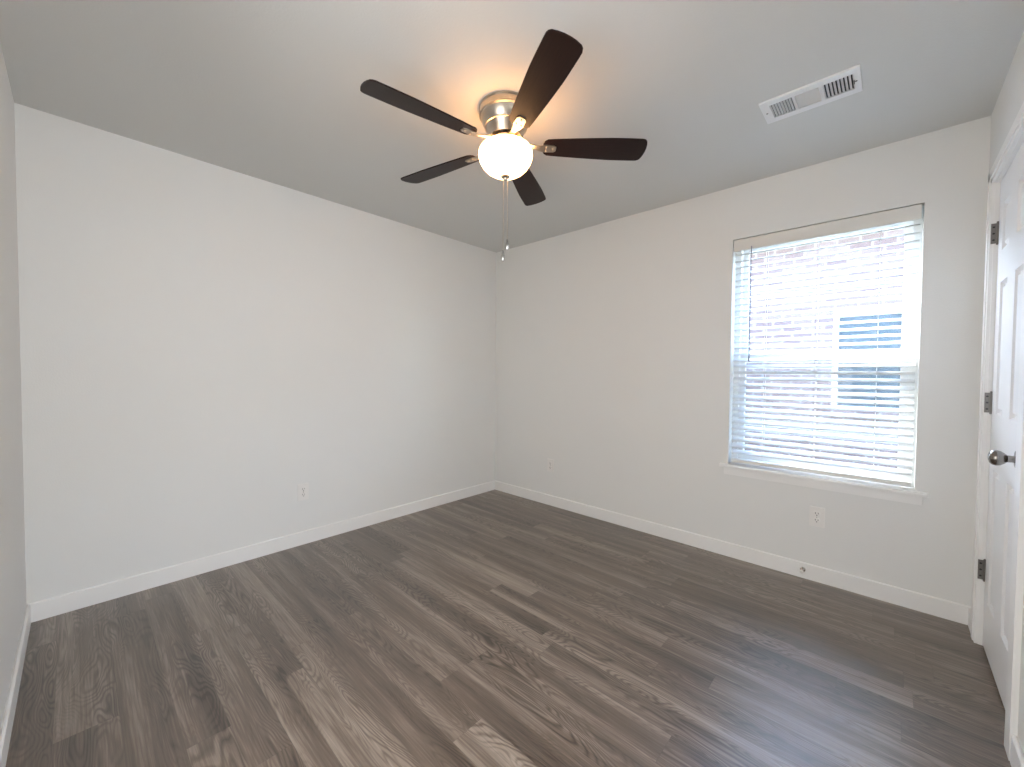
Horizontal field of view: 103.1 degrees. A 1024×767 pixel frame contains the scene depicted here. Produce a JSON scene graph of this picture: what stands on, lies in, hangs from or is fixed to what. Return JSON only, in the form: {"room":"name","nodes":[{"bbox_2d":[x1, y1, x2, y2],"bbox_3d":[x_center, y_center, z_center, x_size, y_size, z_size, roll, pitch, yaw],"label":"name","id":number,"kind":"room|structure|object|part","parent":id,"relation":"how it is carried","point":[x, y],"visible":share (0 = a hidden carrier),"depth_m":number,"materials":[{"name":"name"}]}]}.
{"room":"empty bedroom","nodes":[
{"label":"empty bedroom","id":0,"kind":"room"},
{"bbox_2d":[0,43,26,728],"bbox_3d":[-1.096,0.015,0.699,3.424,2.540,0.120,2,2,43],"label":"wall","id":1,"kind":"structure","parent":0,"point":[13,603],"depth_m":1.58,"materials":[{"name":"paint"}]},
{"bbox_2d":[0,605,30,766],"bbox_3d":[-1.692,1.116,1.367,1.667,0.093,0.013,2,2,43],"label":"baseboard","id":2,"kind":"structure","parent":1,"relation":"attached to","point":[11,702],"depth_m":1.44,"materials":[{"name":"white paint"}]},
{"bbox_2d":[14,103,495,603],"bbox_3d":[-1.241,-0.051,3.140,0.120,2.540,3.493,2,2,43],"label":"wall","id":3,"kind":"structure","parent":0,"point":[202,343],"depth_m":2.45,"materials":[{"name":"paint"}]},
{"bbox_2d":[26,480,494,622],"bbox_3d":[-1.242,1.074,3.081,0.013,0.093,3.133,2,2,43],"label":"baseboard","id":4,"kind":"structure","parent":3,"relation":"attached to","point":[57,605],"depth_m":2.50,"materials":[{"name":"white paint"}]},
{"bbox_2d":[298,483,308,500],"bbox_3d":[-1.458,0.757,2.840,0.011,0.116,0.072,2,2,43],"label":"wall outlet","id":5,"kind":"object","parent":3,"relation":"attached to","point":[303,489],"visible":1,"depth_m":2.84,"materials":[{"name":"white plastic"}]},
{"bbox_2d":[6,490,1010,766],"bbox_3d":[-0.021,1.160,1.943,3.354,0.001,3.133,2,2,43],"label":"floor","id":6,"kind":"structure","parent":0,"point":[493,628],"depth_m":1.69,"materials":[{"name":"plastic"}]},
{"bbox_2d":[0,0,1023,252],"bbox_3d":[-0.020,-1.329,1.893,3.544,0.100,3.373,2,2,43],"label":"ceiling","id":7,"kind":"structure","parent":0,"point":[267,90],"depth_m":1.72,"materials":[{"name":"paint"}]},
{"bbox_2d":[360,29,646,261],"bbox_3d":[-0.069,-0.927,1.905,1.249,0.705,1.258,2,2,43],"label":"ceiling fan","id":8,"kind":"object","parent":7,"relation":"hanging from","point":[505,116],"visible":1,"depth_m":1.79,"materials":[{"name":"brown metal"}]},
{"bbox_3d":[-0.359,-1.103,1.643,0.485,0.034,0.132,-1,2,-38],"label":"blade","id":9,"kind":"part","parent":8,"relation":"part of","materials":[{"name":"brown wood"}]},
{"bbox_3d":[-0.380,-1.116,2.127,0.485,0.034,0.132,1,2,33],"label":"blade","id":10,"kind":"part","parent":8,"relation":"part of","materials":[{"name":"brown wood"}]},
{"bbox_3d":[-0.043,-0.602,1.916,0.016,0.054,0.016,2,2,43],"label":"pull handle","id":11,"kind":"part","parent":8,"relation":"part of","materials":[{"name":"silver metal"}]},
{"bbox_3d":[-0.040,-0.795,1.910,0.005,0.340,0.003,1,2,22],"label":"pull chain","id":12,"kind":"part","parent":8,"relation":"part of","materials":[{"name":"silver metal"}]},
{"bbox_3d":[-0.030,-1.039,1.901,0.253,0.140,0.253,2,2,43],"label":"lamp shade","id":13,"kind":"part","parent":8,"relation":"part of","materials":[{"name":"white glass"}]},
{"bbox_3d":[-0.023,-0.652,1.910,0.016,0.054,0.016,2,2,43],"label":"pull handle","id":14,"kind":"part","parent":8,"relation":"part of","materials":[{"name":"silver metal"}]},
{"bbox_3d":[-0.023,-0.820,1.906,0.005,0.289,0.003,1,2,7],"label":"pull chain","id":15,"kind":"part","parent":8,"relation":"part of","materials":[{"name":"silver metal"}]},
{"bbox_3d":[0.085,-1.117,2.301,0.132,0.034,0.485,1,2,16],"label":"blade","id":16,"kind":"part","parent":8,"relation":"part of","materials":[{"name":"brown wood"}]},
{"bbox_3d":[0.101,-1.096,1.503,0.132,0.034,0.485,0,2,-18],"label":"blade","id":17,"kind":"part","parent":8,"relation":"part of","materials":[{"name":"brown wood"}]},
{"bbox_3d":[0.388,-1.105,1.914,0.485,0.034,0.132,0,2,-2],"label":"blade","id":18,"kind":"part","parent":8,"relation":"part of","materials":[{"name":"brown wood"}]},
{"bbox_2d":[759,64,862,123],"bbox_3d":[1.310,-1.303,1.791,0.350,0.103,0.189,2,2,43],"label":"ceiling vent","id":19,"kind":"object","parent":7,"relation":"in","point":[850,78],"visible":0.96,"depth_m":1.78,"materials":[{"name":"white metal"}]},
{"bbox_2d":[495,116,990,606],"bbox_3d":[1.123,-0.032,3.077,3.424,2.540,0.120,2,2,43],"label":"wall","id":20,"kind":"structure","parent":0,"point":[615,339],"depth_m":2.76,"materials":[{"name":"paint"}]},
{"bbox_2d":[547,459,553,471],"bbox_3d":[0.353,0.751,3.722,0.072,0.116,0.011,2,2,43],"label":"wall outlet","id":21,"kind":"object","parent":20,"relation":"attached to","point":[550,463],"visible":1,"depth_m":3.72,"materials":[{"name":"white plastic"}]},
{"bbox_2d":[495,481,971,624],"bbox_3d":[1.030,1.091,3.095,3.291,0.093,0.013,2,2,43],"label":"baseboard","id":22,"kind":"structure","parent":20,"relation":"attached to","point":[953,611],"depth_m":2.54,"materials":[{"name":"white paint"}]},
{"bbox_2d":[799,567,804,573],"bbox_3d":[1.718,1.109,2.408,0.028,0.028,0.054,2,2,43],"label":"door stop","id":23,"kind":"object","parent":22,"relation":"attached to","point":[802,569],"visible":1,"depth_m":2.41,"materials":[{"name":"silver metal"}]},
{"bbox_2d":[809,506,824,527],"bbox_3d":[1.788,0.782,2.384,0.072,0.116,0.011,2,2,43],"label":"wall outlet","id":24,"kind":"object","parent":20,"relation":"attached to","point":[816,514],"visible":1,"depth_m":2.38,"materials":[{"name":"white plastic"}]},
{"bbox_2d":[813,518,819,522],"bbox_3d":[1.785,0.802,2.382,0.034,0.029,0.003,2,2,43],"label":"receptacle","id":25,"kind":"object","parent":24,"relation":"attached to","point":[815,520],"depth_m":2.38,"materials":[{"name":"white plastic"}]},
{"bbox_2d":[813,511,820,516],"bbox_3d":[1.786,0.763,2.381,0.034,0.029,0.003,2,2,43],"label":"receptacle","id":26,"kind":"object","parent":24,"relation":"attached to","point":[815,513],"depth_m":2.38,"materials":[{"name":"white plastic"}]},
{"bbox_2d":[719,462,928,504],"bbox_3d":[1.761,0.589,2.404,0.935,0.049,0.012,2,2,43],"label":"trim","id":27,"kind":"structure","parent":20,"relation":"attached to","point":[910,499],"depth_m":2.34,"materials":[{"name":"white paint"}]},
{"bbox_2d":[731,207,923,487],"bbox_3d":[1.851,-0.185,2.477,0.884,1.497,0.090,2,2,43],"label":"window","id":28,"kind":"structure","parent":20,"relation":"in","point":[920,221],"depth_m":2.37,"materials":[{"name":"white plastic"}]},
{"bbox_3d":[1.839,0.172,2.476,0.814,0.713,0.028,2,2,43],"label":"sash","id":29,"kind":"part","parent":28,"relation":"part of","materials":[{"name":"white plastic"}]},
{"bbox_2d":[731,204,921,486],"bbox_3d":[1.786,-0.197,2.407,0.868,1.460,0.075,2,2,43],"label":"window blind","id":30,"kind":"object","parent":28,"relation":"attached to","point":[910,213],"visible":1,"depth_m":2.36,"materials":[{"name":"plastic"}]},
{"bbox_3d":[1.611,-0.192,2.585,0.002,1.395,0.053,2,2,43],"label":"ladder cord","id":31,"kind":"part","parent":30,"relation":"part of","materials":[{"name":"white fabric"}]},
{"bbox_3d":[1.803,-0.186,2.406,0.002,1.395,0.053,2,2,43],"label":"ladder cord","id":32,"kind":"part","parent":30,"relation":"part of","materials":[{"name":"white fabric"}]},
{"bbox_3d":[1.789,0.521,2.435,0.861,0.024,0.050,2,2,43],"label":"rail","id":33,"kind":"part","parent":30,"relation":"part of","materials":[{"name":"plastic"}]},
{"bbox_3d":[1.998,-0.179,2.224,0.002,1.395,0.053,2,2,43],"label":"ladder cord","id":34,"kind":"part","parent":30,"relation":"part of","materials":[{"name":"white fabric"}]},
{"bbox_3d":[1.866,-0.519,2.481,0.814,0.759,0.025,2,2,43],"label":"sash","id":35,"kind":"part","parent":28,"relation":"part of","materials":[{"name":"white plastic"}]},
{"bbox_2d":[989,31,1023,753],"bbox_3d":[1.181,0.032,0.718,0.120,2.540,3.253,2,2,43],"label":"wall","id":36,"kind":"structure","parent":0,"point":[1010,100],"depth_m":1.56,"materials":[{"name":"paint"}]},
{"bbox_2d":[968,607,971,633],"bbox_3d":[2.188,1.131,1.934,0.013,0.093,0.106,2,2,43],"label":"baseboard","id":37,"kind":"structure","parent":36,"relation":"attached to","point":[970,608],"depth_m":1.95,"materials":[{"name":"white paint"}]},
{"bbox_2d":[971,102,1023,760],"bbox_3d":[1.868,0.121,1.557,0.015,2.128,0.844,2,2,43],"label":"trim","id":38,"kind":"structure","parent":36,"relation":"attached to","point":[1017,561],"depth_m":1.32,"materials":[{"name":"white paint"}]},
{"bbox_2d":[977,142,1023,707],"bbox_3d":[1.883,0.150,1.569,0.106,2.049,0.676,2,2,43],"label":"door","id":39,"kind":"structure","parent":36,"relation":"in","point":[1007,233],"depth_m":1.59,"materials":[{"name":"white paint"}]},
{"bbox_2d":[1010,735,1023,766],"bbox_3d":[1.203,1.152,0.878,0.013,0.093,1.080,2,2,43],"label":"baseboard","id":40,"kind":"structure","parent":36,"relation":"attached to","point":[1016,753],"depth_m":1.24,"materials":[{"name":"white paint"}]},
{"label":"outside","id":41,"kind":"structure","parent":0,"visible":0},
{"bbox_3d":[1.860,1.419,4.962,26.000,0.050,3.360,2,2,43],"label":"ground","id":42,"kind":"structure","parent":41,"visible":0},
{"bbox_2d":[744,228,904,468],"bbox_3d":[4.176,-1.248,6.620,15.600,5.230,3.900,2,2,43],"label":"window glass","id":43,"kind":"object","parent":42,"relation":"on","point":[897,231],"visible":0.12,"depth_m":4.86,"materials":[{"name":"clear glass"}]},
{"bbox_3d":[4.047,0.355,4.631,0.760,0.070,0.030,2,2,43],"label":"brick sill","id":44,"kind":"part","parent":43,"relation":"part of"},
{"bbox_3d":[4.100,-0.271,4.665,0.560,1.080,0.010,2,2,43],"label":"pane","id":45,"kind":"part","parent":43,"relation":"part of","materials":[{"name":"glass"}]}
]}

